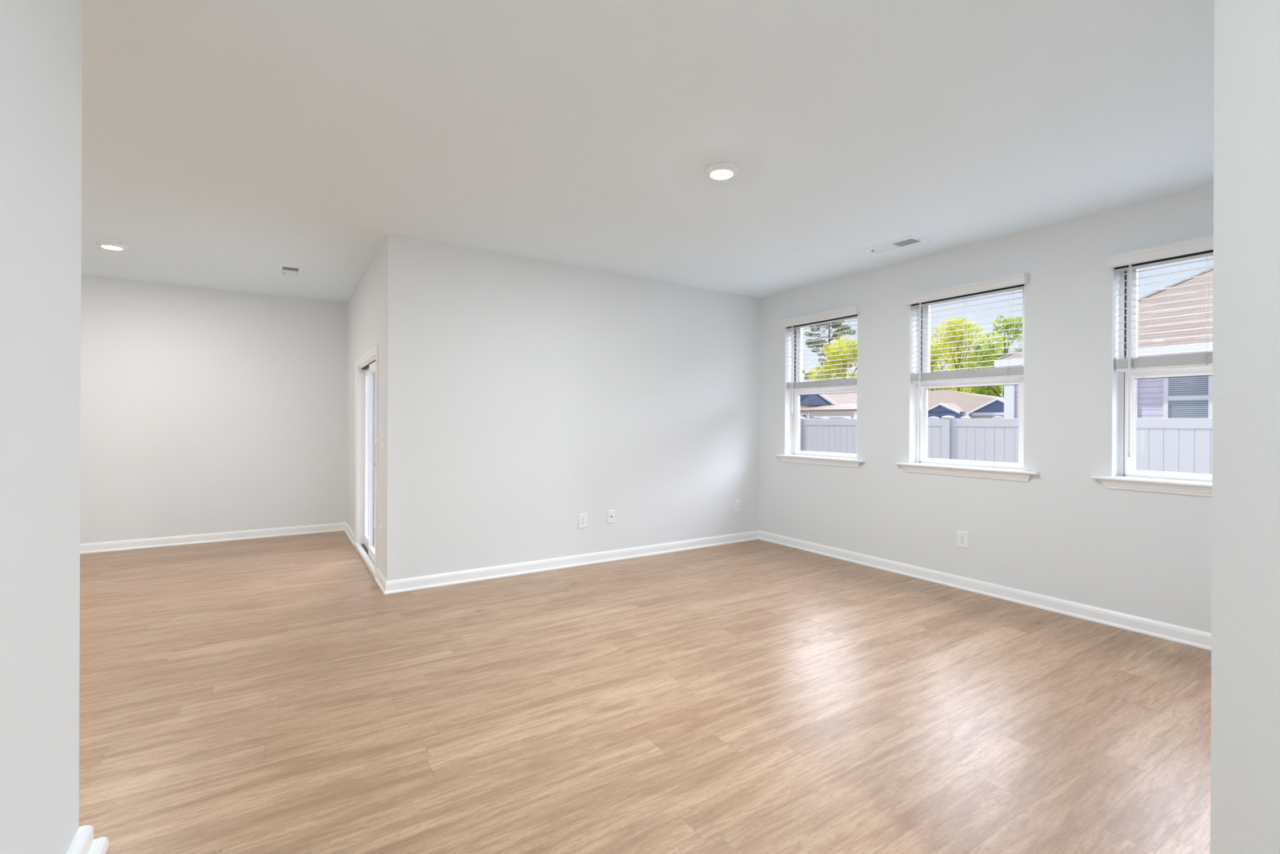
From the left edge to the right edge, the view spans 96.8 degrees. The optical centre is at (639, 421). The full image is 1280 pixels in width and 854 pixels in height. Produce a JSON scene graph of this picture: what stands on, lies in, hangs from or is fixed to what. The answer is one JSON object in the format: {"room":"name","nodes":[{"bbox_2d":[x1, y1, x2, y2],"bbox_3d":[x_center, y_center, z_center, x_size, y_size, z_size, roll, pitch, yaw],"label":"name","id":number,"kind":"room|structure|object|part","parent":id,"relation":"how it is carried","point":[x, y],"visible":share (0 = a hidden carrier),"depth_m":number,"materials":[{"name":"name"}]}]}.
{"room":"empty living room","nodes":[
{"label":"empty living room","id":0,"kind":"room"},
{"bbox_2d":[0,0,82,853],"bbox_3d":[-0.460,-0.049,-0.289,0.114,2.740,4.610,0,0,-33],"label":"wall","id":1,"kind":"structure","parent":0,"point":[41,41],"depth_m":1.39,"materials":[{"name":"white paint"}]},
{"bbox_2d":[66,825,108,853],"bbox_3d":[-0.409,1.265,-0.219,0.056,0.112,4.666,0,0,-33],"label":"baseboard","id":2,"kind":"structure","parent":1,"relation":"attached to","point":[83,842],"depth_m":1.68,"materials":[{"name":"white wood"}]},
{"bbox_2d":[80,275,346,543],"bbox_3d":[-5.381,0.151,5.773,4.573,3.190,0.150,0,0,-33],"label":"wall","id":3,"kind":"structure","parent":0,"point":[203,411],"depth_m":6.14,"materials":[{"name":"white paint"}]},
{"bbox_2d":[80,522,345,553],"bbox_3d":[-5.402,1.248,5.660,4.423,0.096,0.023,0,0,-33],"label":"baseboard","id":4,"kind":"structure","parent":3,"relation":"attached to","point":[96,547],"depth_m":6.12,"materials":[{"name":"white wood"}]},
{"bbox_2d":[346,240,386,576],"bbox_3d":[-2.704,0.164,5.696,0.150,3.190,2.870,0,0,-33],"label":"wall","id":5,"kind":"structure","parent":0,"point":[366,307],"depth_m":5.24,"materials":[{"name":"white paint"}]},
{"bbox_2d":[344,522,355,546],"bbox_3d":[-3.278,1.258,6.423,0.023,0.096,1.032,0,0,-33],"label":"baseboard","id":6,"kind":"structure","parent":5,"relation":"attached to","point":[348,531],"depth_m":6.41,"materials":[{"name":"white wood"}]},
{"bbox_2d":[354,345,378,577],"bbox_3d":[-2.534,0.343,5.405,0.175,1.973,1.479,0,0,-33],"label":"door","id":7,"kind":"structure","parent":5,"relation":"in","point":[366,366],"depth_m":5.69,"materials":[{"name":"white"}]},
{"bbox_3d":[-2.536,1.297,5.407,0.170,0.065,1.443,0,0,-33],"label":"sill","id":8,"kind":"part","parent":7,"relation":"part of","materials":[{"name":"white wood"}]},
{"bbox_3d":[-2.689,0.362,5.678,0.038,1.821,0.671,0,0,-33],"label":"fixed panel","id":9,"kind":"part","parent":7,"relation":"part of","materials":[{"name":"white plastic"}]},
{"bbox_3d":[-2.687,0.352,5.680,0.012,1.661,0.531,0,0,-33],"label":"pane","id":10,"kind":"part","parent":7,"relation":"part of","materials":[{"name":"clear glass"}]},
{"bbox_3d":[-2.392,0.364,5.144,0.038,1.821,0.708,0,0,-33],"label":"sliding panel","id":11,"kind":"part","parent":7,"relation":"part of","materials":[{"name":"white plastic"}]},
{"bbox_3d":[-2.390,0.354,5.146,0.012,1.661,0.568,0,0,-33],"label":"pane","id":12,"kind":"part","parent":7,"relation":"part of","materials":[{"name":"clear glass"}]},
{"bbox_3d":[-2.251,0.271,4.859,0.060,0.280,0.040,0,0,-33],"label":"handle","id":13,"kind":"part","parent":7,"relation":"part of","materials":[{"name":"white plastic"}]},
{"bbox_2d":[374,567,386,594],"bbox_3d":[-2.068,1.264,4.535,0.023,0.096,0.490,0,0,-33],"label":"baseboard","id":14,"kind":"structure","parent":5,"relation":"attached to","point":[380,579],"depth_m":4.53,"materials":[{"name":"white wood"}]},
{"bbox_2d":[379,432,383,448],"bbox_3d":[-2.068,0.147,4.548,0.018,0.124,0.116,0,0,-33],"label":"light switch","id":15,"kind":"object","parent":5,"relation":"attached to","point":[381,439],"visible":1,"depth_m":4.52,"materials":[{"name":"white plastic"}]},
{"bbox_2d":[384,235,759,580],"bbox_3d":[-0.317,0.174,5.457,3.912,3.190,0.110,0,0,-33],"label":"wall","id":16,"kind":"structure","parent":0,"point":[524,397],"depth_m":5.11,"materials":[{"name":"white paint"}]},
{"bbox_2d":[384,530,759,594],"bbox_3d":[-0.295,1.272,5.395,3.935,0.096,0.023,0,0,-33],"label":"baseboard","id":17,"kind":"structure","parent":16,"relation":"attached to","point":[398,585],"depth_m":5.09,"materials":[{"name":"white wood"}]},
{"bbox_2d":[578,513,586,528],"bbox_3d":[-0.528,0.914,5.252,0.086,0.134,0.010,0,0,-33],"label":"wall outlet","id":18,"kind":"object","parent":16,"relation":"attached to","point":[582,517],"visible":1,"depth_m":5.25,"materials":[{"name":"white plastic"}]},
{"bbox_2d":[607,509,614,523],"bbox_3d":[-0.271,0.902,5.415,0.080,0.126,0.014,0,0,-33],"label":"cable plate","id":19,"kind":"object","parent":16,"relation":"attached to","point":[611,513],"visible":1,"depth_m":5.41,"materials":[{"name":"white plastic"}]},
{"bbox_2d":[733,499,740,511],"bbox_3d":[1.075,0.925,6.280,0.086,0.134,0.010,0,0,-33],"label":"wall outlet","id":20,"kind":"object","parent":16,"relation":"attached to","point":[736,502],"visible":1,"depth_m":6.27,"materials":[{"name":"white plastic"}]},
{"bbox_2d":[79,530,1211,853],"bbox_3d":[-1.067,1.367,2.521,8.335,0.100,9.989,0,0,-33],"label":"floor","id":21,"kind":"structure","parent":0,"point":[266,695],"depth_m":2.60,"materials":[{"name":"wood"}]},
{"bbox_2d":[80,0,1214,302],"bbox_3d":[-1.054,-1.548,2.520,8.735,0.250,10.389,0,0,-33],"label":"ceiling","id":22,"kind":"structure","parent":0,"point":[224,143],"depth_m":2.73,"materials":[{"name":"white paint"}]},
{"bbox_2d":[96,240,127,249],"bbox_3d":[-4.283,-1.423,4.611,0.188,0.030,0.188,0,0,-33],"label":"recessed light","id":23,"kind":"object","parent":22,"relation":"in","point":[108,245],"visible":1,"depth_m":4.57,"materials":[{"name":"white plastic"}]},
{"bbox_2d":[277,263,303,277],"bbox_3d":[-3.308,-1.424,5.376,0.200,0.020,0.410,0,0,-33],"label":"ceiling vent","id":24,"kind":"object","parent":22,"relation":"in","point":[282,269],"visible":1,"depth_m":5.36,"materials":[{"name":"white metal"}]},
{"bbox_2d":[704,162,738,179],"bbox_3d":[0.459,-1.401,3.198,0.188,0.030,0.188,0,0,-33],"label":"recessed light","id":25,"kind":"object","parent":22,"relation":"in","point":[722,171],"visible":1,"depth_m":3.16,"materials":[{"name":"white plastic"}]},
{"bbox_2d":[861,235,929,255],"bbox_3d":[2.029,-1.399,4.530,0.225,0.020,0.445,0,0,-33],"label":"ceiling vent","id":26,"kind":"object","parent":22,"relation":"in","point":[909,241],"visible":1,"depth_m":4.51,"materials":[{"name":"white metal"}]},
{"bbox_2d":[759,183,1213,632],"bbox_3d":[3.360,0.192,3.532,0.200,3.190,7.319,0,0,-33],"label":"wall","id":27,"kind":"structure","parent":0,"point":[1059,533],"depth_m":4.13,"materials":[{"name":"white paint"}]},
{"bbox_2d":[774,314,865,467],"bbox_3d":[1.876,-0.333,5.803,0.250,1.525,1.096,0,0,-33],"label":"window","id":28,"kind":"structure","parent":27,"relation":"in","point":[792,428],"depth_m":6.15,"materials":[{"name":"white plastic"}]},
{"bbox_3d":[1.954,-0.716,5.852,0.034,0.698,0.840,0,0,-33],"label":"sash","id":29,"kind":"part","parent":28,"relation":"part of","materials":[{"name":"white plastic"}]},
{"bbox_2d":[780,305,859,413],"bbox_3d":[1.825,-0.593,5.760,0.144,1.004,0.936,0,0,-33],"label":"window blind","id":30,"kind":"object","parent":28,"relation":"attached to","point":[851,312],"visible":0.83,"depth_m":5.74,"materials":[{"name":"white plastic"}]},
{"bbox_3d":[1.857,-0.348,5.791,0.052,0.021,0.892,0,0,-33],"label":"rail","id":31,"kind":"part","parent":30,"relation":"part of","materials":[{"name":"white plastic"}]},
{"bbox_3d":[2.035,-0.691,5.512,0.057,0.698,0.027,0,0,-33],"label":"ladder cord","id":32,"kind":"part","parent":30,"relation":"part of","materials":[{"name":"white fabric"}]},
{"bbox_3d":[1.944,-0.371,5.847,0.089,1.448,0.908,0,0,-33],"label":"frame","id":33,"kind":"part","parent":28,"relation":"part of","materials":[{"name":"white plastic"}]},
{"bbox_3d":[1.914,-0.036,5.829,0.038,0.753,0.840,0,0,-33],"label":"sash","id":34,"kind":"part","parent":28,"relation":"part of","materials":[{"name":"white plastic"}]},
{"bbox_2d":[956,530,968,548],"bbox_3d":[2.580,0.940,4.547,0.010,0.134,0.086,0,0,-33],"label":"wall outlet","id":35,"kind":"object","parent":27,"relation":"attached to","point":[962,536],"visible":1,"depth_m":4.54,"materials":[{"name":"white plastic"}]},
{"bbox_2d":[895,288,1039,481],"bbox_3d":[2.647,-0.329,4.600,0.250,1.525,1.096,0,0,-33],"label":"window","id":36,"kind":"structure","parent":27,"relation":"in","point":[918,420],"depth_m":4.84,"materials":[{"name":"white plastic"}]},
{"bbox_2d":[904,271,1027,410],"bbox_3d":[2.596,-0.594,4.557,0.144,0.994,0.928,0,0,-33],"label":"window blind","id":37,"kind":"object","parent":36,"relation":"attached to","point":[1015,282],"visible":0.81,"depth_m":4.53,"materials":[{"name":"white plastic"}]},
{"bbox_3d":[2.447,-0.689,4.869,0.057,0.698,0.027,0,0,-33],"label":"ladder cord","id":38,"kind":"part","parent":37,"relation":"part of","materials":[{"name":"white fabric"}]},
{"bbox_3d":[2.628,-0.344,4.588,0.052,0.021,0.884,0,0,-33],"label":"rail","id":39,"kind":"part","parent":37,"relation":"part of","materials":[{"name":"white plastic"}]},
{"bbox_3d":[2.809,-0.687,4.305,0.057,0.698,0.027,0,0,-33],"label":"ladder cord","id":40,"kind":"part","parent":37,"relation":"part of","materials":[{"name":"white fabric"}]},
{"bbox_3d":[2.715,-0.367,4.644,0.089,1.448,0.900,0,0,-33],"label":"frame","id":41,"kind":"part","parent":36,"relation":"part of","materials":[{"name":"white plastic"}]},
{"bbox_3d":[2.685,-0.032,4.626,0.038,0.753,0.832,0,0,-33],"label":"sash","id":42,"kind":"part","parent":36,"relation":"part of","materials":[{"name":"white plastic"}]},
{"bbox_3d":[2.725,-0.712,4.649,0.034,0.698,0.832,0,0,-33],"label":"sash","id":43,"kind":"part","parent":36,"relation":"part of","materials":[{"name":"white plastic"}]},
{"bbox_2d":[759,530,1211,650],"bbox_3d":[2.523,1.285,4.623,0.023,0.096,4.365,0,0,-33],"label":"baseboard","id":44,"kind":"structure","parent":27,"relation":"attached to","point":[1202,639],"depth_m":4.19,"materials":[{"name":"white wood"}]},
{"bbox_2d":[1090,267,1213,496],"bbox_3d":[3.414,-0.325,3.403,0.250,1.525,1.096,0,0,-33],"label":"window","id":45,"kind":"structure","parent":27,"relation":"in","point":[1122,466],"depth_m":3.74,"materials":[{"name":"white plastic"}]},
{"bbox_3d":[3.493,-0.708,3.452,0.034,0.698,0.834,0,0,-33],"label":"sash","id":46,"kind":"part","parent":45,"relation":"part of","materials":[{"name":"white plastic"}]},
{"bbox_2d":[1107,234,1213,457],"bbox_3d":[3.363,-0.430,3.360,0.144,1.314,0.930,0,0,-33],"label":"window blind","id":47,"kind":"object","parent":45,"relation":"attached to","point":[1201,246],"visible":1,"depth_m":3.55,"materials":[{"name":"white plastic"}]},
{"bbox_3d":[3.214,-0.685,3.673,0.057,0.698,0.027,0,0,-33],"label":"ladder cord","id":48,"kind":"part","parent":47,"relation":"part of","materials":[{"name":"white fabric"}]},
{"bbox_3d":[3.395,-0.340,3.391,0.052,0.021,0.886,0,0,-33],"label":"rail","id":49,"kind":"part","parent":47,"relation":"part of","materials":[{"name":"white plastic"}]},
{"bbox_3d":[3.395,-0.684,3.391,0.057,0.698,0.027,0,0,-33],"label":"ladder cord","id":50,"kind":"part","parent":47,"relation":"part of","materials":[{"name":"white fabric"}]},
{"bbox_3d":[3.453,-0.028,3.429,0.038,0.753,0.834,0,0,-33],"label":"sash","id":51,"kind":"part","parent":45,"relation":"part of","materials":[{"name":"white plastic"}]},
{"bbox_2d":[1210,0,1279,853],"bbox_3d":[2.471,-0.037,1.923,3.035,2.740,0.118,0,0,-33],"label":"wall","id":52,"kind":"structure","parent":0,"point":[1245,709],"depth_m":1.11,"materials":[{"name":"white paint"}]},
{"label":"outside","id":53,"kind":"structure","parent":0,"visible":0},
{"bbox_3d":[67.985,2.082,79.227,320.000,0.100,380.000,0,0,-33],"label":"ground","id":54,"kind":"structure","parent":53,"visible":0},
{"bbox_2d":[800,379,857,418],"bbox_3d":[21.766,-1.275,59.237,15.420,6.200,13.450,0,0,-33],"label":"house","id":55,"kind":"structure","parent":54,"relation":"on","point":[831,406],"depth_m":55.10,"materials":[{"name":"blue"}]},
{"bbox_2d":[802,320,857,380],"bbox_3d":[47.495,-13.955,144.298,14.708,31.752,15.863,0,0,-33],"label":"pine tree","id":56,"kind":"object","parent":54,"relation":"on","point":[835,326],"visible":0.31,"depth_m":142.79,"materials":[{"name":"green plant"}]},
{"bbox_2d":[807,333,857,380],"bbox_3d":[37.752,-7.533,107.831,14.128,18.880,13.092,0,0,-33],"label":"tree","id":57,"kind":"object","parent":54,"relation":"on","point":[845,347],"visible":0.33,"depth_m":106.93,"materials":[{"name":"green plant"}]},
{"bbox_2d":[821,416,1004,418],"bbox_3d":[5.294,0.814,15.453,0.150,1.897,11.700,0,0,-33],"label":"vinyl fence","id":58,"kind":"object","parent":54,"relation":"on","point":[931,417],"visible":0.16,"depth_m":12.53,"materials":[{"name":"white plastic"}]},
{"bbox_2d":[928,340,959,391],"bbox_3d":[49.816,-5.862,95.819,10.680,15.640,8.641,0,0,-33],"label":"tree","id":59,"kind":"object","parent":54,"relation":"on","point":[932,352],"visible":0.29,"depth_m":93.97,"materials":[{"name":"green plant"}]},
{"bbox_2d":[928,390,1004,418],"bbox_3d":[42.397,-1.225,75.879,14.720,6.280,30.000,0,0,-33],"label":"house","id":60,"kind":"structure","parent":54,"relation":"on","point":[941,403],"depth_m":70.45,"materials":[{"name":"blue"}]},
{"bbox_2d":[928,315,1008,393],"bbox_3d":[57.958,-8.668,103.194,13.317,21.320,16.084,0,0,-33],"label":"tree","id":61,"kind":"object","parent":54,"relation":"on","point":[953,322],"visible":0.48,"depth_m":100.74,"materials":[{"name":"green plant"}]},
{"bbox_2d":[960,385,1003,396],"bbox_3d":[67.044,-3.756,112.918,13.577,13.077,12.484,0,0,-33],"label":"tree","id":62,"kind":"object","parent":54,"relation":"on","point":[1000,388],"visible":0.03,"depth_m":109.70,"materials":[{"name":"green plant"}]},
{"bbox_2d":[958,315,1022,397],"bbox_3d":[55.734,-7.153,85.842,12.177,18.294,12.357,0,0,-33],"label":"tree","id":63,"kind":"object","parent":54,"relation":"on","point":[989,389],"visible":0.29,"depth_m":86.45,"materials":[{"name":"green plant"}]},
{"bbox_2d":[800,415,1212,481],"bbox_3d":[5.067,0.824,10.675,0.150,1.877,18.500,0,0,-33],"label":"vinyl fence","id":64,"kind":"object","parent":54,"relation":"on","point":[1179,445],"visible":0.15,"depth_m":9.34,"materials":[{"name":"white plastic"}]},
{"bbox_3d":[3.642,0.837,12.898,0.127,1.837,0.127,0,0,-33],"label":"post","id":65,"kind":"part","parent":64,"relation":"part of","materials":[{"name":"plastic"}]},
{"bbox_3d":[5.454,0.846,10.072,0.127,1.837,0.127,0,0,-33],"label":"post","id":66,"kind":"part","parent":64,"relation":"part of","materials":[{"name":"plastic"}]},
{"bbox_3d":[5.071,0.005,10.675,0.052,0.135,18.500,0,0,-33],"label":"rail","id":67,"kind":"part","parent":64,"relation":"part of","materials":[{"name":"plastic"}]},
{"bbox_2d":[994,267,1213,418],"bbox_3d":[17.315,-1.419,9.207,10.020,6.478,17.020,0,0,-33],"label":"house","id":68,"kind":"structure","parent":54,"relation":"on","point":[1191,397],"depth_m":11.50,"materials":[{"name":"purple"}]},
{"bbox_3d":[10.697,-0.281,11.092,0.006,1.350,0.580,0,0,-33],"label":"pane","id":69,"kind":"part","parent":68,"relation":"part of","materials":[{"name":"grey glass"}]}
]}

